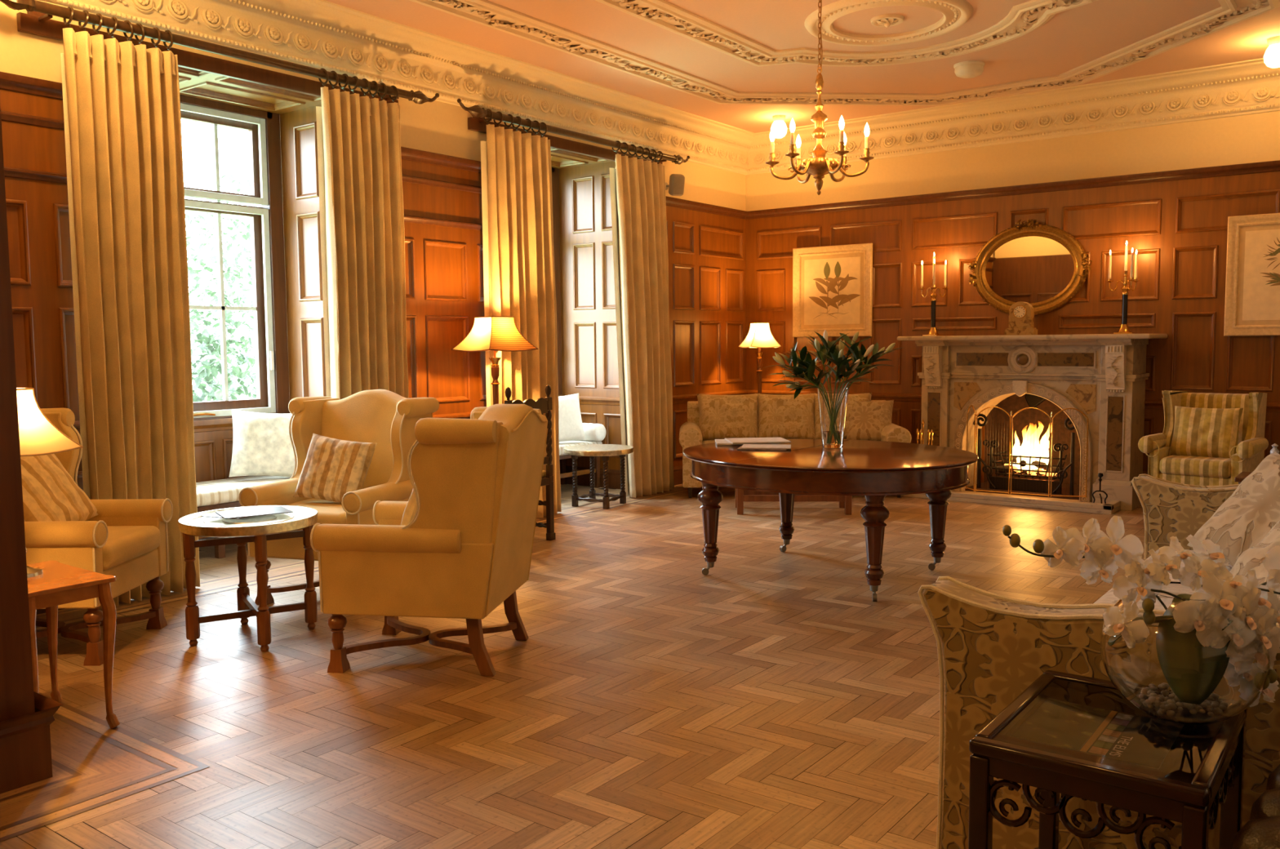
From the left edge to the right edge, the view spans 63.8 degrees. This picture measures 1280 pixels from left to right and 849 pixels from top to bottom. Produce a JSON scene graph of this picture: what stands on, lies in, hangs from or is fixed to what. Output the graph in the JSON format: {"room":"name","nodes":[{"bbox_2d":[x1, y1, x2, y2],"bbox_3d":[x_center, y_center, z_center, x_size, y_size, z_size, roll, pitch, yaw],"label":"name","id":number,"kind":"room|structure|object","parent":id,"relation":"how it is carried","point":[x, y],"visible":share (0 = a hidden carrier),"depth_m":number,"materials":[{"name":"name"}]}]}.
{"room":"historic interior","nodes":[
{"label":"historic interior","id":0,"kind":"room"},
{"bbox_2d":[0,103,63,794],"bbox_3d":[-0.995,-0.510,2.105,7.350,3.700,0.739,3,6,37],"label":"column","id":1,"kind":"structure","parent":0,"point":[26,715],"depth_m":3.26,"materials":[{"name":"brown wood"}]},
{"bbox_2d":[0,0,746,512],"bbox_3d":[-2.840,-0.975,6.871,1.363,3.900,12.040,3,6,37],"label":"wall","id":2,"kind":"structure","parent":0,"point":[707,251],"depth_m":7.60,"materials":[{"name":"brown wood"}]},
{"bbox_2d":[0,0,439,105],"bbox_3d":[-2.355,-2.165,6.141,0.210,0.170,2.952,3,6,37],"label":"pole","id":3,"kind":"object","parent":2,"relation":"attached to","point":[37,20],"visible":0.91,"depth_m":5.98,"materials":[{"name":"brown wood"}]},
{"bbox_2d":[60,5,199,609],"bbox_3d":[-2.751,-0.601,5.602,0.192,3.131,0.620,3,6,37],"label":"curtain","id":4,"kind":"object","parent":3,"relation":"hanging from","point":[122,100],"visible":0.83,"depth_m":5.55,"materials":[{"name":"fabric"}]},
{"bbox_2d":[315,67,408,399],"bbox_3d":[-1.813,-0.709,6.849,0.189,3.131,0.645,3,6,35],"label":"curtain","id":5,"kind":"object","parent":3,"relation":"hanging from","point":[359,162],"visible":0.69,"depth_m":6.74,"materials":[{"name":"fabric"}]},
{"bbox_2d":[179,94,290,420],"bbox_3d":[-3.237,-1.122,6.992,0.170,2.260,1.800,3,6,37],"label":"window","id":6,"kind":"structure","parent":2,"relation":"in","point":[266,221],"depth_m":7.55,"materials":[{"name":"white wood"}]},
{"bbox_2d":[36,465,682,614],"bbox_3d":[0.470,0.636,8.456,10.175,0.180,4.896,-2,5,-16],"label":"baseboard","id":7,"kind":"structure","parent":2,"relation":"attached to","point":[614,476],"depth_m":10.08,"materials":[{"name":"brown wood"}]},
{"bbox_2d":[551,167,562,395],"bbox_3d":[-1.363,-1.337,9.490,0.170,2.260,1.760,3,6,37],"label":"window","id":8,"kind":"structure","parent":2,"relation":"in","point":[555,171],"depth_m":10.10,"materials":[{"name":"brown wood"}]},
{"bbox_2d":[457,98,689,164],"bbox_3d":[-0.472,-2.381,8.651,0.210,0.170,2.982,3,6,37],"label":"pole","id":9,"kind":"object","parent":2,"relation":"attached to","point":[477,123],"visible":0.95,"depth_m":8.51,"materials":[{"name":"brown wood"}]},
{"bbox_2d":[480,108,561,518],"bbox_3d":[-0.902,-0.813,8.058,0.193,3.131,0.780,3,6,37],"label":"curtain","id":10,"kind":"object","parent":9,"relation":"hanging from","point":[519,273],"visible":0.72,"depth_m":7.96,"materials":[{"name":"fabric"}]},
{"bbox_2d":[608,140,674,497],"bbox_3d":[0.051,-0.922,9.327,0.200,3.131,0.861,3,6,37],"label":"curtain","id":11,"kind":"object","parent":9,"relation":"hanging from","point":[637,186],"visible":0.99,"depth_m":9.24,"materials":[{"name":"fabric"}]},
{"bbox_2d":[0,71,1279,231],"bbox_3d":[1.030,-1.599,5.793,6.100,0.520,8.500,3,6,37],"label":"trim","id":12,"kind":"structure","parent":2,"relation":"attached to","point":[8,82],"depth_m":8.32,"materials":[{"name":"brown wood"}]},
{"bbox_2d":[38,0,1279,175],"bbox_3d":[1.121,-2.429,5.833,6.130,0.366,8.216,3,6,37],"label":"trim","id":13,"kind":"structure","parent":2,"relation":"attached to","point":[329,36],"depth_m":8.30,"materials":[{"name":"paint"}]},
{"bbox_2d":[665,173,684,195],"bbox_3d":[0.334,-2.264,9.739,0.153,0.203,0.215,-3,5,-33],"label":"wall speaker","id":14,"kind":"object","parent":2,"relation":"attached to","point":[677,181],"visible":0.94,"depth_m":9.67,"materials":[{"name":"grey plastic"}]},
{"bbox_2d":[672,176,684,195],"bbox_3d":[0.362,-2.247,9.675,0.110,0.164,0.052,-2,5,-18],"label":"grille","id":15,"kind":"object","parent":14,"relation":"attached to","point":[678,182],"depth_m":9.67,"materials":[{"name":"grey plastic"}]},
{"bbox_2d":[78,389,1279,457],"bbox_3d":[0.465,-0.114,8.389,10.175,0.085,4.909,-2,5,-16],"label":"trim","id":16,"kind":"structure","parent":2,"relation":"attached to","point":[216,424],"depth_m":9.94,"materials":[{"name":"brown wood"}]},
{"bbox_2d":[0,484,1147,848],"bbox_3d":[1.357,0.883,6.401,8.400,0.006,16.119,3,6,37],"label":"floor","id":17,"kind":"structure","parent":0,"point":[765,699],"depth_m":4.01,"materials":[{"name":"brown wood"}]},
{"bbox_2d":[26,560,119,728],"bbox_3d":[-2.204,0.837,3.799,0.512,0.566,0.330,3,6,37],"label":"side table","id":18,"kind":"object","parent":17,"relation":"on","point":[60,584],"visible":0.74,"depth_m":3.74,"materials":[{"name":"brown wood"}]},
{"bbox_2d":[16,387,83,577],"bbox_3d":[-2.286,0.211,3.763,0.326,0.689,0.326,2,5,24],"label":"table lamp","id":19,"kind":"object","parent":18,"relation":"on","point":[38,436],"visible":0.34,"depth_m":3.74,"materials":[{"name":"beige"}]},
{"bbox_2d":[24,408,173,666],"bbox_3d":[-2.788,0.475,4.813,0.878,1.135,0.820,0,5,0],"label":"armchair","id":20,"kind":"object","parent":17,"relation":"on","point":[127,540],"visible":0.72,"depth_m":4.81,"materials":[{"name":"beige fabric"}]},
{"bbox_2d":[20,453,98,521],"bbox_3d":[-2.797,0.329,4.795,0.270,0.466,0.528,0,5,5],"label":"cushion","id":21,"kind":"object","parent":20,"relation":"on","point":[50,494],"visible":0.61,"depth_m":4.79,"materials":[{"name":"fabric"}]},
{"bbox_2d":[102,525,160,570],"bbox_3d":[-2.647,0.576,4.822,0.585,0.120,0.530,0,5,0],"label":"seat cushion","id":22,"kind":"object","parent":20,"relation":"on","point":[125,546],"depth_m":4.82,"materials":[{"name":"beige fabric"}]},
{"bbox_2d":[197,501,241,558],"bbox_3d":[-2.961,0.693,6.942,0.520,0.365,1.760,3,6,37],"label":"window bench","id":23,"kind":"object","parent":17,"relation":"on","point":[220,550],"visible":0.1,"depth_m":6.79,"materials":[{"name":"brown wood"}]},
{"bbox_2d":[195,475,293,506],"bbox_3d":[-2.943,0.464,6.909,0.530,0.093,1.740,3,6,37],"label":"bench cushion","id":24,"kind":"object","parent":23,"relation":"on","point":[228,490],"visible":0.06,"depth_m":6.88,"materials":[{"name":"fabric"}]},
{"bbox_2d":[228,408,297,477],"bbox_3d":[-2.627,0.140,7.271,0.542,0.506,0.249,-3,5,-26],"label":"cushion","id":25,"kind":"object","parent":24,"relation":"on","point":[262,446],"visible":0.82,"depth_m":7.18,"materials":[{"name":"fabric"}]},
{"bbox_2d":[177,505,317,652],"bbox_3d":[-1.862,0.730,4.937,0.624,0.591,0.624,1,5,15],"label":"tray table","id":26,"kind":"object","parent":17,"relation":"on","point":[258,530],"visible":0.88,"depth_m":4.82,"materials":[{"name":"brown wood"}]},
{"bbox_2d":[201,506,266,519],"bbox_3d":[-1.921,0.427,4.987,0.220,0.004,0.310,1,5,22],"label":"folder","id":27,"kind":"object","parent":26,"relation":"on","point":[213,515],"visible":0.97,"depth_m":4.92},
{"bbox_2d":[215,506,293,519],"bbox_3d":[-1.861,0.423,4.966,0.310,0.004,0.220,-3,5,-33],"label":"folder","id":28,"kind":"object","parent":27,"relation":"on","point":[277,509],"visible":1,"depth_m":4.95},
{"bbox_2d":[177,505,317,537],"bbox_3d":[-1.864,0.460,4.915,0.624,0.048,0.624,1,5,15],"label":"tray","id":29,"kind":"object","parent":26,"relation":"on","point":[301,517],"depth_m":4.78,"materials":[{"name":"metal"}]},
{"bbox_2d":[238,389,439,604],"bbox_3d":[-1.662,0.385,5.820,0.820,1.135,0.878,1,5,17],"label":"armchair","id":30,"kind":"object","parent":17,"relation":"on","point":[387,419],"visible":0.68,"depth_m":5.82,"materials":[{"name":"beige fabric"}]},
{"bbox_2d":[285,497,346,531],"bbox_3d":[-1.703,0.498,5.696,0.530,0.120,0.585,1,5,17],"label":"seat cushion","id":31,"kind":"object","parent":30,"relation":"on","point":[329,512],"depth_m":5.54,"materials":[{"name":"beige fabric"}]},
{"bbox_2d":[293,433,377,502],"bbox_3d":[-1.702,0.254,5.745,0.438,0.395,0.226,1,5,14],"label":"cushion","id":32,"kind":"object","parent":30,"relation":"on","point":[333,468],"visible":0.91,"depth_m":5.69,"materials":[{"name":"fabric"}]},
{"bbox_2d":[310,404,547,676],"bbox_3d":[-0.897,0.474,4.624,0.878,1.135,0.820,0,5,9],"label":"armchair","id":33,"kind":"object","parent":17,"relation":"on","point":[467,550],"visible":1,"depth_m":4.30,"materials":[{"name":"beige fabric"}]},
{"bbox_2d":[400,482,419,525],"bbox_3d":[-0.943,0.342,4.620,0.208,0.352,0.400,0,5,9],"label":"cushion","id":34,"kind":"object","parent":33,"relation":"on","point":[409,512],"visible":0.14,"depth_m":4.45,"materials":[{"name":"fabric"}]},
{"bbox_2d":[504,384,555,540],"bbox_3d":[-0.905,0.279,7.231,0.395,1.110,0.476,3,6,34],"label":"carved chair","id":35,"kind":"object","parent":17,"relation":"on","point":[544,404],"visible":0.29,"depth_m":7.28,"materials":[{"name":"black wood"}]},
{"bbox_2d":[559,454,599,488],"bbox_3d":[-1.087,0.478,9.440,0.520,0.365,1.720,3,6,37],"label":"window bench","id":36,"kind":"object","parent":17,"relation":"on","point":[563,474],"visible":0.16,"depth_m":9.94,"materials":[{"name":"brown wood"}]},
{"bbox_2d":[559,440,602,455],"bbox_3d":[-1.069,0.248,9.407,0.530,0.093,1.700,3,6,37],"label":"bench cushion","id":37,"kind":"object","parent":36,"relation":"on","point":[563,444],"visible":0.22,"depth_m":9.71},
{"bbox_2d":[558,393,586,441],"bbox_3d":[-0.754,-0.053,9.672,0.475,0.469,0.228,-3,5,-29],"label":"cushion","id":38,"kind":"object","parent":37,"relation":"on","point":[571,425],"visible":0.56,"depth_m":9.64,"materials":[{"name":"white fabric"}]},
{"bbox_2d":[582,422,606,441],"bbox_3d":[-0.571,0.068,9.957,0.516,0.174,0.174,3,6,37],"label":"bolster","id":39,"kind":"object","parent":37,"relation":"on","point":[593,432],"visible":0.45,"depth_m":9.80,"materials":[{"name":"white fabric"}]},
{"bbox_2d":[563,444,633,509],"bbox_3d":[-0.355,0.448,8.888,0.605,0.500,0.605,1,5,16],"label":"round table","id":40,"kind":"object","parent":17,"relation":"on","point":[605,451],"visible":1,"depth_m":8.81,"materials":[{"name":"brown wood"}]},
{"bbox_2d":[735,488,852,515],"bbox_3d":[1.256,0.480,8.497,0.950,0.470,0.420,0,5,3],"label":"coffee table","id":41,"kind":"object","parent":17,"relation":"on","point":[741,495],"visible":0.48,"depth_m":8.33,"materials":[{"name":"brown wood"}]},
{"bbox_2d":[679,400,911,497],"bbox_3d":[1.393,0.213,9.564,2.054,0.830,0.900,0,5,3],"label":"sofa","id":42,"kind":"object","parent":17,"relation":"on","point":[690,433],"visible":0.19,"depth_m":9.19,"materials":[{"name":"beige fabric"}]},
{"bbox_2d":[697,393,758,440],"bbox_3d":[0.839,-0.066,9.735,0.604,0.450,0.324,-1,5,-1],"label":"cushion","id":43,"kind":"object","parent":42,"relation":"on","point":[720,416],"visible":0.9,"depth_m":9.62,"materials":[{"name":"fabric"}]},
{"bbox_2d":[757,392,816,439],"bbox_3d":[1.378,-0.070,9.719,0.582,0.450,0.340,0,5,4],"label":"cushion","id":44,"kind":"object","parent":42,"relation":"on","point":[784,416],"visible":0.94,"depth_m":9.59,"materials":[{"name":"fabric"}]},
{"bbox_2d":[809,392,871,439],"bbox_3d":[1.897,-0.071,9.685,0.581,0.450,0.321,0,5,3],"label":"cushion","id":45,"kind":"object","parent":42,"relation":"on","point":[858,397],"visible":0.27,"depth_m":9.60,"materials":[{"name":"fabric"}]},
{"bbox_2d":[846,400,893,440],"bbox_3d":[2.130,-0.036,9.531,0.421,0.380,0.216,1,5,18],"label":"cushion","id":46,"kind":"object","parent":42,"relation":"on","point":[868,419],"visible":0.88,"depth_m":9.47,"materials":[{"name":"fabric"}]},
{"bbox_2d":[682,439,978,601],"bbox_3d":[1.118,0.529,6.224,1.830,0.736,1.667,3,6,37],"label":"dining table","id":47,"kind":"object","parent":17,"relation":"on","point":[874,470],"visible":0.99,"depth_m":5.70,"materials":[{"name":"brown wood"}]},
{"bbox_2d":[715,439,779,445],"bbox_3d":[0.698,0.115,6.754,0.400,0.012,0.300,0,5,2],"label":"newspaper","id":48,"kind":"object","parent":47,"relation":"on","point":[718,442],"visible":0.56,"depth_m":6.61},
{"bbox_2d":[724,437,791,444],"bbox_3d":[0.766,0.105,6.727,0.380,0.010,0.300,-1,5,-5],"label":"newspaper","id":49,"kind":"object","parent":48,"relation":"on","point":[739,440],"visible":1,"depth_m":6.67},
{"bbox_2d":[737,445,787,450],"bbox_3d":[0.771,0.145,6.401,0.300,0.007,0.220,1,5,15],"label":"magazine","id":50,"kind":"object","parent":47,"relation":"on","point":[740,447],"visible":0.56,"depth_m":6.29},
{"bbox_2d":[741,444,791,448],"bbox_3d":[0.788,0.137,6.407,0.300,0.006,0.220,0,5,9],"label":"magazine","id":51,"kind":"object","parent":50,"relation":"on","point":[744,446],"visible":1,"depth_m":6.37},
{"bbox_2d":[817,386,848,448],"bbox_3d":[1.203,-0.043,6.424,0.196,0.370,0.196,3,6,37],"label":"vase","id":52,"kind":"object","parent":47,"relation":"on","point":[833,402],"visible":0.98,"depth_m":6.36,"materials":[{"name":"clear glass"}]},
{"bbox_2d":[763,329,901,399],"bbox_3d":[1.195,-0.238,6.409,0.875,0.704,0.540,0,5,12],"label":"lily bouquet","id":53,"kind":"object","parent":52,"relation":"in","point":[830,352],"visible":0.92,"depth_m":6.38,"materials":[{"name":"green plant"}]},
{"bbox_2d":[896,333,1167,515],"bbox_3d":[3.461,-0.073,9.132,2.090,1.435,1.270,3,6,37],"label":"fireplace","id":54,"kind":"object","parent":17,"relation":"on","point":[1101,376],"visible":0.88,"depth_m":8.78,"materials":[{"name":"white stone"}]},
{"bbox_2d":[915,419,933,444],"bbox_3d":[2.547,0.277,9.254,0.136,0.660,0.162,-1,5,-7],"label":"iron","id":55,"kind":"object","parent":54,"relation":"on","point":[922,437],"visible":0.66,"depth_m":9.23,"materials":[{"name":"gold metal"}]},
{"bbox_2d":[918,252,948,336],"bbox_3d":[2.699,-1.208,9.555,0.245,0.771,0.273,4,6,45],"label":"candelabrum","id":56,"kind":"object","parent":54,"relation":"on","point":[933,331],"visible":1,"depth_m":9.53,"materials":[{"name":"gold metal"}]},
{"bbox_2d":[1004,301,1037,335],"bbox_3d":[3.319,-0.925,8.958,0.250,0.290,0.120,3,6,37],"label":"mantel clock","id":57,"kind":"object","parent":54,"relation":"on","point":[1021,313],"visible":0.97,"depth_m":8.91,"materials":[{"name":"stone"}]},
{"bbox_2d":[973,413,1075,495],"bbox_3d":[3.476,0.244,9.173,0.918,0.676,0.355,3,6,37],"label":"basket","id":58,"kind":"object","parent":54,"relation":"in","point":[1038,486],"visible":0.83,"depth_m":9.07,"materials":[{"name":"black metal"}]},
{"bbox_2d":[1006,456,1045,469],"bbox_3d":[3.436,0.333,9.158,0.346,0.105,0.079,4,6,44],"label":"log","id":59,"kind":"object","parent":58,"relation":"in","point":[1014,459],"visible":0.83,"depth_m":9.08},
{"bbox_2d":[1009,429,1049,470],"bbox_3d":[3.459,0.139,9.148,0.373,0.520,0.171,3,6,37],"label":"flames","id":60,"kind":"object","parent":58,"relation":"in","point":[1041,450],"visible":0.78,"depth_m":9.11},
{"bbox_2d":[965,404,1088,497],"bbox_3d":[3.275,0.221,8.797,1.012,0.750,0.130,3,6,35],"label":"fire screen","id":61,"kind":"object","parent":54,"relation":"attached to","point":[975,450],"visible":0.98,"depth_m":8.78,"materials":[{"name":"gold metal"}]},
{"bbox_2d":[897,333,1167,340],"bbox_3d":[3.375,-0.759,8.969,2.090,0.040,0.740,3,6,37],"label":"mantel shelf","id":62,"kind":"object","parent":54,"relation":"attached to","point":[1084,336],"depth_m":8.55,"materials":[{"name":"white stone"}]},
{"bbox_2d":[1024,393,1046,408],"bbox_3d":[3.860,-0.260,9.487,0.595,0.295,0.080,3,6,37],"label":"hood","id":63,"kind":"object","parent":54,"relation":"attached to","point":[1030,400],"depth_m":9.61,"materials":[{"name":"black metal"}]},
{"bbox_2d":[1092,472,1107,503],"bbox_3d":[3.748,0.530,8.396,0.098,0.277,0.100,-1,5,-2],"label":"stand","id":64,"kind":"object","parent":54,"relation":"on","point":[1100,475],"visible":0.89,"depth_m":8.38,"materials":[{"name":"black metal"}]},
{"bbox_2d":[1105,241,1139,333],"bbox_3d":[4.008,-1.141,8.571,0.245,0.771,0.273,3,5,34],"label":"candelabrum","id":65,"kind":"object","parent":54,"relation":"on","point":[1124,329],"visible":0.99,"depth_m":8.55,"materials":[{"name":"gold metal"}]},
{"bbox_2d":[1108,250,1111,278],"bbox_3d":[3.931,-1.336,8.607,0.023,0.246,0.023,3,6,37],"label":"candle","id":66,"kind":"object","parent":65,"relation":"on","point":[1110,255],"depth_m":8.60,"materials":[{"name":"white wax"}]},
{"bbox_2d":[1124,241,1127,271],"bbox_3d":[4.032,-1.389,8.534,0.023,0.271,0.023,3,6,37],"label":"candle","id":67,"kind":"object","parent":65,"relation":"on","point":[1126,247],"depth_m":8.53,"materials":[{"name":"white wax"}]},
{"bbox_2d":[1129,248,1133,277],"bbox_3d":[4.024,-1.322,8.418,0.023,0.246,0.023,3,6,37],"label":"candle","id":68,"kind":"object","parent":65,"relation":"on","point":[1132,253],"depth_m":8.41,"materials":[{"name":"white wax"}]},
{"bbox_2d":[1133,249,1137,279],"bbox_3d":[4.142,-1.337,8.593,0.023,0.246,0.023,3,6,37],"label":"candle","id":69,"kind":"object","parent":65,"relation":"on","point":[1135,257],"depth_m":8.59,"materials":[{"name":"white wax"}]},
{"bbox_2d":[917,473,1279,848],"bbox_3d":[1.905,0.681,3.329,1.070,0.880,2.600,3,6,37],"label":"sofa","id":70,"kind":"object","parent":17,"relation":"on","point":[995,646],"visible":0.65,"depth_m":2.49,"materials":[{"name":"beige fabric"}]},
{"bbox_2d":[1093,587,1119,604],"bbox_3d":[1.853,0.704,3.370,0.720,0.170,0.765,3,6,37],"label":"seat cushion","id":71,"kind":"object","parent":70,"relation":"on","point":[1108,597],"depth_m":3.57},
{"bbox_2d":[1125,549,1232,584],"bbox_3d":[2.316,0.650,3.987,0.720,0.170,0.765,3,6,37],"label":"seat cushion","id":72,"kind":"object","parent":70,"relation":"on","point":[1229,567],"depth_m":4.06,"materials":[{"name":"fabric"}]},
{"bbox_2d":[1186,451,1279,566],"bbox_3d":[2.414,0.373,3.863,0.364,0.496,0.574,-2,5,-14],"label":"cushion","id":73,"kind":"object","parent":70,"relation":"on","point":[1244,519],"visible":0.69,"depth_m":3.92,"materials":[{"name":"fabric"}]},
{"bbox_2d":[1223,520,1279,622],"bbox_3d":[2.151,0.445,3.249,0.384,0.497,0.580,0,5,5],"label":"cushion","id":74,"kind":"object","parent":70,"relation":"on","point":[1251,559],"visible":0.29,"depth_m":3.39,"materials":[{"name":"fabric"}]},
{"bbox_2d":[968,670,1247,848],"bbox_3d":[0.923,0.904,2.023,0.395,0.660,0.510,3,6,37],"label":"display table","id":75,"kind":"object","parent":17,"relation":"on","point":[1202,770],"visible":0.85,"depth_m":1.88,"materials":[{"name":"wood"}]},
{"bbox_2d":[1010,698,1183,768],"bbox_3d":[0.902,0.602,2.026,0.262,0.001,0.262,3,6,37],"label":"brochure","id":76,"kind":"object","parent":75,"relation":"on","point":[1113,735],"visible":1,"depth_m":2.02,"materials":[{"name":"brown paper"}]},
{"bbox_2d":[1012,698,1110,750],"bbox_3d":[0.849,0.599,2.066,0.123,0.001,0.254,3,6,37],"label":"photograph","id":77,"kind":"object","parent":76,"relation":"on","point":[1058,723],"depth_m":2.05},
{"bbox_2d":[1099,581,1271,724],"bbox_3d":[1.063,0.447,2.017,0.296,0.248,0.296,3,6,37],"label":"glass bowl","id":78,"kind":"object","parent":75,"relation":"on","point":[1198,662],"visible":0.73,"depth_m":1.91,"materials":[{"name":"clear"}]},
{"bbox_2d":[1002,515,1279,706],"bbox_3d":[1.035,0.368,1.988,0.622,0.373,0.210,-1,5,-7],"label":"orchid","id":79,"kind":"object","parent":78,"relation":"in","point":[1261,602],"visible":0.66,"depth_m":1.99,"materials":[{"name":"white plant"}]},
{"bbox_2d":[1137,390,1268,485],"bbox_3d":[4.247,0.252,7.698,0.759,1.002,0.866,4,6,41],"label":"armchair","id":80,"kind":"object","parent":17,"relation":"on","point":[1251,443],"visible":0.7,"depth_m":7.54,"materials":[{"name":"fabric"}]},
{"bbox_2d":[1159,454,1231,478],"bbox_3d":[4.167,0.295,7.610,0.466,0.120,0.585,4,6,41],"label":"seat cushion","id":81,"kind":"object","parent":80,"relation":"on","point":[1174,466],"depth_m":7.42,"materials":[{"name":"fabric"}]},
{"bbox_2d":[1168,405,1243,457],"bbox_3d":[4.193,0.057,7.636,0.460,0.371,0.245,4,6,41],"label":"cushion","id":82,"kind":"object","parent":80,"relation":"on","point":[1199,432],"visible":0.99,"depth_m":7.57,"materials":[{"name":"fabric"}]},
{"bbox_2d":[1234,471,1252,484],"bbox_3d":[4.088,0.585,6.695,0.360,0.500,0.360,3,6,37],"label":"table","id":83,"kind":"object","parent":17,"relation":"on","point":[1241,477],"visible":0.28,"depth_m":6.65,"materials":[{"name":"brown wood"}]},
{"bbox_2d":[1232,764,1279,848],"bbox_3d":[1.156,0.845,1.547,0.547,0.850,0.937,3,6,37],"label":"leather armchair","id":84,"kind":"object","parent":17,"relation":"on","point":[1262,831],"visible":1,"depth_m":1.65,"materials":[{"name":"brown"}]},
{"bbox_3d":[-1.143,0.498,7.592,0.400,0.620,0.420,3,6,37],"label":"table","id":85,"kind":"object","parent":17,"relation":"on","visible":0},
{"bbox_2d":[451,315,537,404],"bbox_3d":[-1.046,-0.291,7.451,0.446,0.974,0.446,4,6,44],"label":"table lamp","id":86,"kind":"object","parent":85,"relation":"on","point":[495,333],"visible":0.91,"depth_m":7.34,"materials":[{"name":"brown"}]},
{"bbox_3d":[1.216,0.249,10.587,0.550,0.600,0.550,3,6,37],"label":"table","id":87,"kind":"object","parent":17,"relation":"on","visible":0},
{"bbox_2d":[738,322,781,393],"bbox_3d":[1.217,-0.539,10.469,0.333,0.989,0.333,-2,5,-16],"label":"table lamp","id":88,"kind":"object","parent":87,"relation":"on","point":[759,335],"visible":0.84,"depth_m":10.36,"materials":[{"name":"beige"}]},
{"bbox_2d":[325,0,1279,133],"bbox_3d":[0.143,-2.582,4.620,8.900,0.150,12.700,3,6,37],"label":"ceiling","id":89,"kind":"structure","parent":0,"point":[1076,37],"depth_m":7.42,"materials":[{"name":"paint"}]},
{"bbox_2d":[770,115,786,137],"bbox_3d":[1.320,-2.825,9.781,0.156,0.205,0.156,3,6,37],"label":"ceiling light","id":90,"kind":"object","parent":89,"relation":"attached to","point":[779,126],"visible":0.95,"depth_m":9.73,"materials":[{"name":"white glass"}]},
{"bbox_2d":[765,0,874,195],"bbox_3d":[1.066,-2.004,6.114,0.590,1.255,0.639,3,6,37],"label":"chandelier","id":91,"kind":"object","parent":89,"relation":"hanging from","point":[819,166],"visible":1,"depth_m":6.10,"materials":[{"name":"gold metal"}]},
{"bbox_2d":[409,0,1279,106],"bbox_3d":[0.985,-2.628,5.964,4.291,0.096,7.330,3,6,37],"label":"trim","id":92,"kind":"structure","parent":89,"relation":"attached to","point":[485,12],"depth_m":7.71,"materials":[{"name":"paint"}]},
{"bbox_2d":[595,0,1097,66],"bbox_3d":[0.986,-2.623,5.964,2.500,0.084,4.361,3,6,37],"label":"trim","id":93,"kind":"structure","parent":89,"relation":"attached to","point":[1024,18],"depth_m":7.19,"materials":[{"name":"paint"}]},
{"bbox_2d":[804,0,973,45],"bbox_3d":[0.986,-2.594,5.966,1.090,0.055,3.290,3,6,37],"label":"trim","id":94,"kind":"structure","parent":89,"relation":"attached to","point":[956,13],"depth_m":6.81,"materials":[{"name":"paint"}]},
{"bbox_2d":[953,60,984,78],"bbox_3d":[2.556,-2.749,7.995,0.230,0.094,0.230,3,6,37],"label":"smoke detector","id":95,"kind":"object","parent":89,"relation":"attached to","point":[968,68],"visible":1,"depth_m":7.92,"materials":[{"name":"white plastic"}]},
{"bbox_2d":[1263,35,1279,67],"bbox_3d":[4.556,-2.661,7.367,0.156,0.205,0.156,3,6,37],"label":"ceiling light","id":96,"kind":"object","parent":89,"relation":"attached to","point":[1272,55],"visible":1,"depth_m":7.33,"materials":[{"name":"white glass"}]},
{"bbox_2d":[746,111,1279,482],"bbox_3d":[3.746,-1.245,9.542,8.700,3.900,0.713,3,6,37],"label":"wall","id":97,"kind":"structure","parent":0,"point":[1178,229],"depth_m":9.09,"materials":[{"name":"brown wood"}]},
{"bbox_2d":[792,243,872,337],"bbox_3d":[1.938,-1.347,10.417,0.870,0.915,0.038,3,6,37],"label":"picture","id":98,"kind":"object","parent":97,"relation":"attached to","point":[833,285],"visible":1,"depth_m":10.41,"materials":[{"name":"paper"}]},
{"bbox_2d":[804,256,860,324],"bbox_3d":[1.941,-1.347,10.422,0.620,0.665,0.002,3,6,37],"label":"print","id":99,"kind":"object","parent":98,"relation":"attached to","point":[832,284],"depth_m":10.42,"materials":[{"name":"paper"}]},
{"bbox_2d":[968,218,1092,315],"bbox_3d":[3.474,-1.407,9.222,1.104,0.860,0.114,3,6,36],"label":"mirror","id":100,"kind":"object","parent":97,"relation":"attached to","point":[1043,266],"visible":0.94,"depth_m":9.23,"materials":[{"name":"gold glass"}]},
{"bbox_2d":[1223,213,1279,336],"bbox_3d":[5.092,-1.179,8.066,0.875,0.960,0.038,3,6,37],"label":"picture","id":101,"kind":"object","parent":97,"relation":"attached to","point":[1252,282],"visible":1,"depth_m":8.22,"materials":[{"name":"paper"}]},
{"bbox_2d":[1242,229,1279,319],"bbox_3d":[5.095,-1.179,8.071,0.625,0.710,0.002,3,6,37],"label":"print","id":102,"kind":"object","parent":101,"relation":"attached to","point":[1260,247],"depth_m":8.18,"materials":[{"name":"paper"}]},
{"label":"outside","id":103,"kind":"structure","parent":0,"visible":0},
{"bbox_3d":[-15.929,1.183,18.315,32.700,0.200,70.000,3,6,37],"label":"lawn","id":104,"kind":"structure","parent":103,"visible":0},
{"bbox_2d":[185,199,256,400],"bbox_3d":[-8.271,-1.804,20.583,4.085,5.263,4.120,3,6,37],"label":"tree","id":105,"kind":"object","parent":104,"relation":"on","point":[246,300],"visible":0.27,"depth_m":20.16,"materials":[{"name":"green plant"}]},
{"bbox_2d":[186,174,257,387],"bbox_3d":[-9.856,-3.096,26.829,5.193,6.873,5.082,3,6,37],"label":"tree","id":106,"kind":"object","parent":104,"relation":"on","point":[231,177],"visible":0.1,"depth_m":26.09,"materials":[{"name":"green plant"}]},
{"bbox_2d":[189,288,257,402],"bbox_3d":[-6.946,-0.439,15.989,2.926,3.337,2.941,1,5,21],"label":"tree","id":107,"kind":"object","parent":104,"relation":"on","point":[215,391],"visible":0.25,"depth_m":15.88,"materials":[{"name":"green plant"}]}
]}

